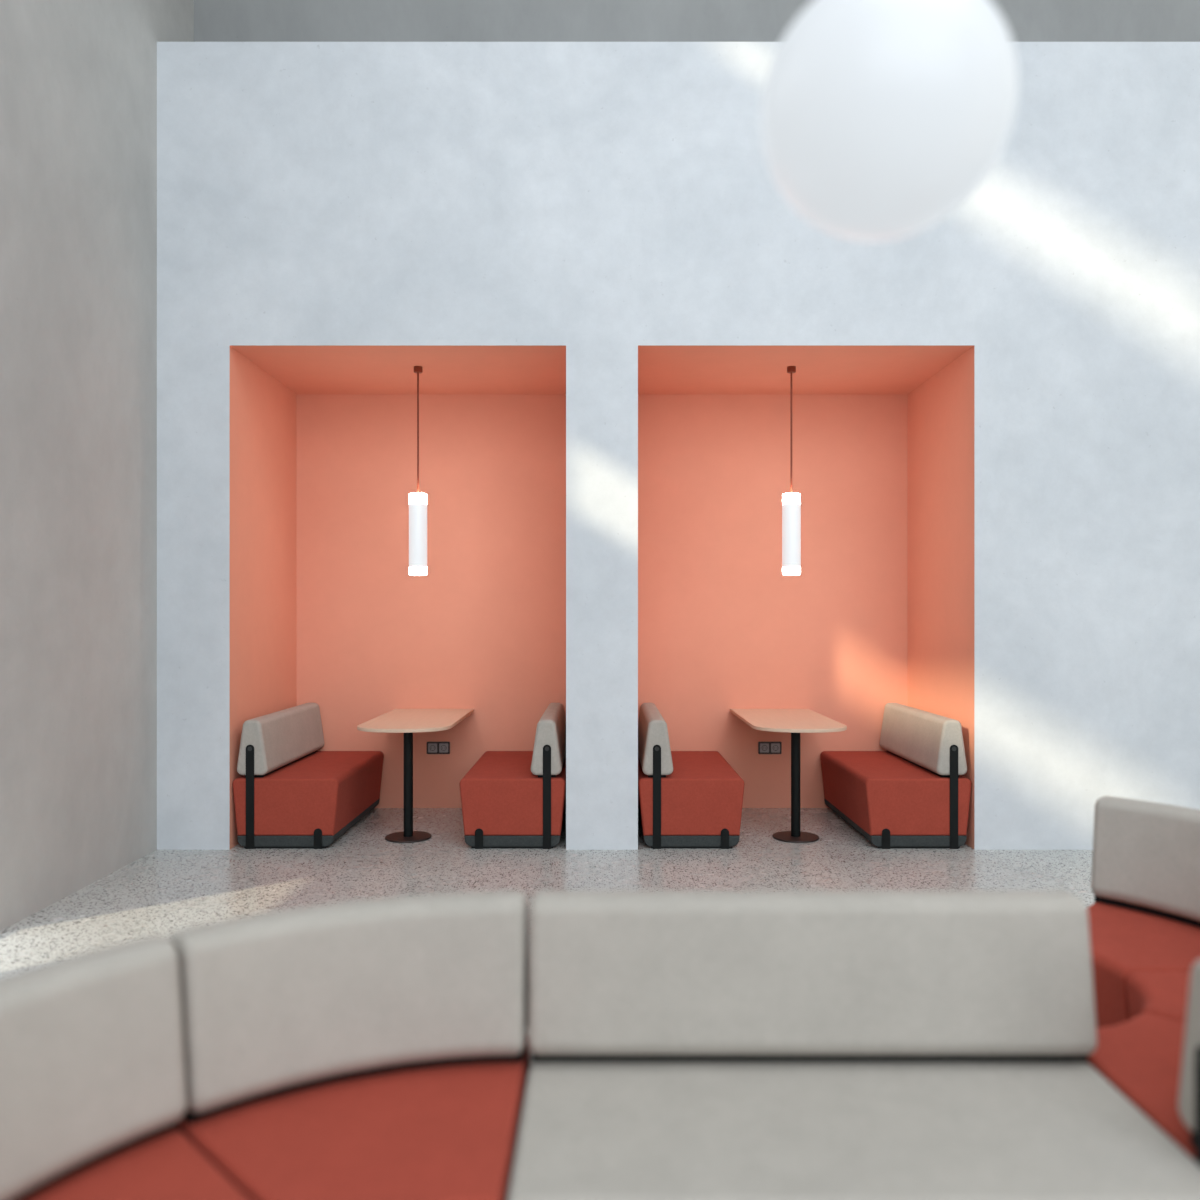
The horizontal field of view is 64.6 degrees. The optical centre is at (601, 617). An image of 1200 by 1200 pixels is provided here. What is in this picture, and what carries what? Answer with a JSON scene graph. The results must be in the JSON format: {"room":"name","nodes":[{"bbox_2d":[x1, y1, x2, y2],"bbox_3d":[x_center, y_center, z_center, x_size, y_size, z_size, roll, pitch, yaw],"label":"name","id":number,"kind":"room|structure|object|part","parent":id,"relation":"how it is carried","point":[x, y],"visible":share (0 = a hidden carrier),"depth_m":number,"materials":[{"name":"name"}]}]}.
{"room":"common room","nodes":[
{"label":"common room","id":0,"kind":"room"},
{"bbox_2d":[0,0,193,930],"bbox_3d":[-2.710,-2.800,1.340,0.040,8.400,9.880,0,0,0],"label":"wall","id":1,"kind":"structure","parent":0,"point":[78,78],"depth_m":4.88,"materials":[{"name":"grey paint"}]},
{"bbox_2d":[0,808,1094,1058],"bbox_3d":[1.955,1.500,1.700,9.890,0.200,11.200,0,0,0],"label":"floor","id":2,"kind":"structure","parent":0,"point":[161,892],"depth_m":5.22,"materials":[{"name":"stone"}]},
{"bbox_2d":[0,935,250,1199],"bbox_3d":[-0.820,1.010,1.478,0.716,0.780,0.800,0,0,18],"label":"module","id":3,"kind":"object","parent":2,"relation":"on","point":[93,1096],"visible":1,"depth_m":1.66,"materials":[{"name":"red fabric"}]},
{"bbox_3d":[-1.018,0.960,1.539,0.174,0.033,0.752,0,0,22],"label":"rail","id":4,"kind":"part","parent":3,"relation":"part of","materials":[{"name":"black metal"}]},
{"bbox_3d":[-0.843,1.149,1.562,0.786,0.348,0.743,0,0,0],"label":"seat","id":5,"kind":"part","parent":3,"relation":"part of","materials":[{"name":"red fabric"}]},
{"bbox_2d":[233,703,383,848],"bbox_3d":[-1.923,1.010,6.372,0.646,0.780,1.231,0,0,0],"label":"bench","id":6,"kind":"object","parent":2,"relation":"on","point":[289,794],"visible":1,"depth_m":5.77,"materials":[{"name":"red fabric"}]},
{"bbox_3d":[-2.128,0.788,6.372,0.189,0.337,1.217,0,0,0],"label":"backrest","id":7,"kind":"part","parent":6,"relation":"part of","materials":[{"name":"beige fabric"}]},
{"bbox_3d":[-2.131,0.960,6.372,0.110,0.032,1.117,0,0,0],"label":"rail","id":8,"kind":"part","parent":6,"relation":"part of","materials":[{"name":"black metal"}]},
{"bbox_3d":[-1.923,1.393,6.372,0.500,0.014,1.209,0,0,0],"label":"plate","id":9,"kind":"part","parent":6,"relation":"part of","materials":[{"name":"black metal"}]},
{"bbox_3d":[-1.923,1.149,6.372,0.646,0.348,1.217,0,0,0],"label":"seat","id":10,"kind":"part","parent":6,"relation":"part of","materials":[{"name":"red fabric"}]},
{"bbox_2d":[170,890,529,1199],"bbox_3d":[-0.541,1.010,1.864,0.743,0.780,0.786,0,0,0],"label":"module","id":11,"kind":"object","parent":2,"relation":"on","point":[373,1048],"visible":0.88,"depth_m":1.93,"materials":[{"name":"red fabric"}]},
{"bbox_3d":[-0.541,1.149,1.864,0.743,0.348,0.786,0,0,0],"label":"seat","id":12,"kind":"part","parent":11,"relation":"part of","materials":[{"name":"red fabric"}]},
{"bbox_3d":[-0.518,0.960,2.039,0.752,0.033,0.174,0,0,-22],"label":"rail","id":13,"kind":"part","parent":11,"relation":"part of","materials":[{"name":"black metal"}]},
{"bbox_2d":[357,709,473,842],"bbox_3d":[-1.234,1.034,6.357,0.582,0.731,1.284,0,0,0],"label":"table","id":14,"kind":"object","parent":2,"relation":"on","point":[408,722],"visible":1,"depth_m":6.03,"materials":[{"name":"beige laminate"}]},
{"bbox_2d":[459,703,565,848],"bbox_3d":[-0.544,1.010,6.372,0.646,0.780,1.231,0,0,0],"label":"bench","id":15,"kind":"object","parent":2,"relation":"on","point":[510,799],"visible":0.94,"depth_m":5.76,"materials":[{"name":"red fabric"}]},
{"bbox_3d":[-0.544,1.149,6.372,0.646,0.348,1.217,0,0,0],"label":"seat","id":16,"kind":"part","parent":15,"relation":"part of","materials":[{"name":"red fabric"}]},
{"bbox_3d":[-0.544,1.393,6.372,0.500,0.014,1.209,0,0,0],"label":"plate","id":17,"kind":"part","parent":15,"relation":"part of","materials":[{"name":"black metal"}]},
{"bbox_3d":[-0.340,0.788,6.372,0.189,0.337,1.217,0,0,0],"label":"backrest","id":18,"kind":"part","parent":15,"relation":"part of","materials":[{"name":"beige fabric"}]},
{"bbox_2d":[638,703,744,848],"bbox_3d":[0.544,1.010,6.372,0.646,0.780,1.231,0,0,0],"label":"bench","id":19,"kind":"object","parent":2,"relation":"on","point":[687,799],"visible":0.98,"depth_m":5.76,"materials":[{"name":"red fabric"}]},
{"bbox_3d":[0.340,0.788,6.372,0.189,0.337,1.217,0,0,0],"label":"backrest","id":20,"kind":"part","parent":19,"relation":"part of","materials":[{"name":"beige fabric"}]},
{"bbox_3d":[0.544,1.149,6.372,0.646,0.348,1.217,0,0,0],"label":"seat","id":21,"kind":"part","parent":19,"relation":"part of","materials":[{"name":"red fabric"}]},
{"bbox_3d":[0.544,1.393,6.372,0.500,0.014,1.209,0,0,0],"label":"plate","id":22,"kind":"part","parent":19,"relation":"part of","materials":[{"name":"black metal"}]},
{"bbox_2d":[730,709,846,842],"bbox_3d":[1.234,1.034,6.357,0.582,0.731,1.284,0,0,0],"label":"table","id":23,"kind":"object","parent":2,"relation":"on","point":[795,722],"visible":1,"depth_m":6.03,"materials":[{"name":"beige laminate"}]},
{"bbox_2d":[508,890,1199,1199],"bbox_3d":[0.457,1.010,1.916,1.235,0.780,0.682,0,0,0],"label":"module","id":24,"kind":"object","parent":2,"relation":"on","point":[683,1044],"visible":1,"depth_m":2.05,"materials":[{"name":"beige fabric"}]},
{"bbox_3d":[0.457,0.960,2.141,1.223,0.032,0.110,0,0,0],"label":"rail","id":25,"kind":"part","parent":24,"relation":"part of","materials":[{"name":"black metal"}]},
{"bbox_3d":[0.457,0.787,2.139,1.235,0.334,0.189,0,0,0],"label":"backrest","id":26,"kind":"part","parent":24,"relation":"part of","materials":[{"name":"beige fabric"}]},
{"bbox_3d":[0.457,1.149,1.916,1.235,0.348,0.682,0,0,0],"label":"seat","id":27,"kind":"part","parent":24,"relation":"part of","materials":[{"name":"beige fabric"}]},
{"bbox_2d":[820,703,970,848],"bbox_3d":[1.923,1.010,6.372,0.646,0.780,1.231,0,0,0],"label":"bench","id":28,"kind":"object","parent":2,"relation":"on","point":[912,794],"visible":1,"depth_m":5.77,"materials":[{"name":"red fabric"}]},
{"bbox_3d":[1.923,1.149,6.372,0.646,0.348,1.217,0,0,0],"label":"seat","id":29,"kind":"part","parent":28,"relation":"part of","materials":[{"name":"red fabric"}]},
{"bbox_3d":[1.923,1.393,6.372,0.500,0.014,1.209,0,0,0],"label":"plate","id":30,"kind":"part","parent":28,"relation":"part of","materials":[{"name":"black metal"}]},
{"bbox_3d":[2.131,0.960,6.372,0.110,0.032,1.117,0,0,0],"label":"rail","id":31,"kind":"part","parent":28,"relation":"part of","materials":[{"name":"black metal"}]},
{"bbox_3d":[2.128,0.788,6.372,0.189,0.337,1.217,0,0,0],"label":"backrest","id":32,"kind":"part","parent":28,"relation":"part of","materials":[{"name":"beige fabric"}]},
{"bbox_2d":[1087,796,1199,1027],"bbox_3d":[1.737,1.010,3.016,0.786,0.780,0.744,0,0,0],"label":"module","id":33,"kind":"object","parent":2,"relation":"on","point":[1144,915],"visible":0.41,"depth_m":3.04,"materials":[{"name":"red fabric"}]},
{"bbox_3d":[1.737,1.149,3.016,0.786,0.348,0.744,0,0,0],"label":"seat","id":34,"kind":"part","parent":33,"relation":"part of","materials":[{"name":"red fabric"}]},
{"bbox_3d":[1.910,0.787,2.994,0.247,0.334,0.783,0,0,-23],"label":"backrest","id":35,"kind":"part","parent":33,"relation":"part of","materials":[{"name":"beige fabric"}]},
{"bbox_3d":[1.909,0.960,2.994,0.176,0.033,0.755,0,0,-23],"label":"rail","id":36,"kind":"part","parent":33,"relation":"part of","materials":[{"name":"black metal"}]},
{"bbox_2d":[1087,960,1199,1164],"bbox_3d":[1.444,1.010,1.979,0.736,0.780,0.780,0,0,0],"label":"module","id":37,"kind":"object","parent":2,"relation":"on","point":[1153,1061],"visible":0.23,"depth_m":1.99,"materials":[{"name":"red fabric"}]},
{"bbox_3d":[1.448,1.149,1.979,0.729,0.348,0.780,0,0,0],"label":"seat","id":38,"kind":"part","parent":37,"relation":"part of","materials":[{"name":"red fabric"}]},
{"bbox_3d":[1.425,0.787,1.804,0.764,0.334,0.244,0,0,-22],"label":"backrest","id":39,"kind":"part","parent":37,"relation":"part of","materials":[{"name":"beige fabric"}]},
{"bbox_3d":[1.425,0.960,1.805,0.737,0.033,0.172,0,0,-22],"label":"rail","id":40,"kind":"part","parent":37,"relation":"part of","materials":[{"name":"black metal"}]},
{"bbox_2d":[1126,971,1190,1022],"bbox_3d":[1.740,1.010,2.271,0.780,0.780,0.729,0,0,0],"label":"module","id":41,"kind":"object","parent":2,"relation":"on","point":[1160,993],"visible":0.13,"depth_m":2.51,"materials":[{"name":"red fabric"}]},
{"bbox_2d":[157,42,1199,849],"bbox_3d":[1.955,-1.041,6.395,9.290,4.882,1.310,0,0,0],"label":"wall","id":42,"kind":"structure","parent":0,"point":[600,201],"depth_m":5.74,"materials":[{"name":"white paint"}]},
{"bbox_2d":[409,366,426,574],"bbox_3d":[-1.207,-0.965,6.234,0.119,1.365,0.119,0,0,0],"label":"pendant lamp","id":43,"kind":"object","parent":42,"relation":"hanging from","point":[417,501],"visible":1,"depth_m":6.19,"materials":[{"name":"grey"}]},
{"bbox_3d":[-1.207,-1.216,6.234,0.012,0.802,0.012,0,0,0],"label":"cord","id":44,"kind":"part","parent":43,"relation":"part of","materials":[{"name":"orange metal"}]},
{"bbox_2d":[427,742,449,753],"bbox_3d":[-1.205,0.956,6.992,0.170,0.090,0.014,0,0,0],"label":"wall socket","id":45,"kind":"object","parent":42,"relation":"attached to","point":[432,747],"visible":1,"depth_m":6.99,"materials":[{"name":"black plastic"}]},
{"bbox_2d":[758,742,781,753],"bbox_3d":[1.236,0.956,6.992,0.170,0.090,0.014,0,0,0],"label":"wall socket","id":46,"kind":"object","parent":42,"relation":"attached to","point":[763,747],"visible":1,"depth_m":6.99,"materials":[{"name":"black plastic"}]},
{"bbox_2d":[782,366,800,574],"bbox_3d":[1.243,-0.965,6.234,0.119,1.365,0.119,0,0,0],"label":"pendant lamp","id":47,"kind":"object","parent":42,"relation":"hanging from","point":[791,506],"visible":1,"depth_m":6.19,"materials":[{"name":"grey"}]},
{"bbox_3d":[1.243,-1.216,6.234,0.012,0.802,0.012,0,0,0],"label":"cord","id":48,"kind":"part","parent":47,"relation":"part of","materials":[{"name":"orange metal"}]},
{"bbox_2d":[194,0,1199,41],"bbox_3d":[1.955,-5.241,6.360,9.290,3.518,0.200,0,0,0],"label":"wall","id":49,"kind":"structure","parent":0,"point":[214,20],"depth_m":6.26,"materials":[{"name":"paint"}]},
{"bbox_3d":[1.955,-7.100,1.330,9.890,0.200,10.460,0,0,0],"label":"ceiling","id":50,"kind":"structure","parent":0,"visible":0},
{"bbox_2d":[760,0,1017,241],"bbox_3d":[0.446,-3.804,1.500,0.387,6.391,0.387,0,0,0],"label":"globe lamp","id":51,"kind":"object","parent":50,"relation":"hanging from","point":[880,120],"visible":1,"depth_m":1.37,"materials":[{"name":"frosted white glass"}]}
]}

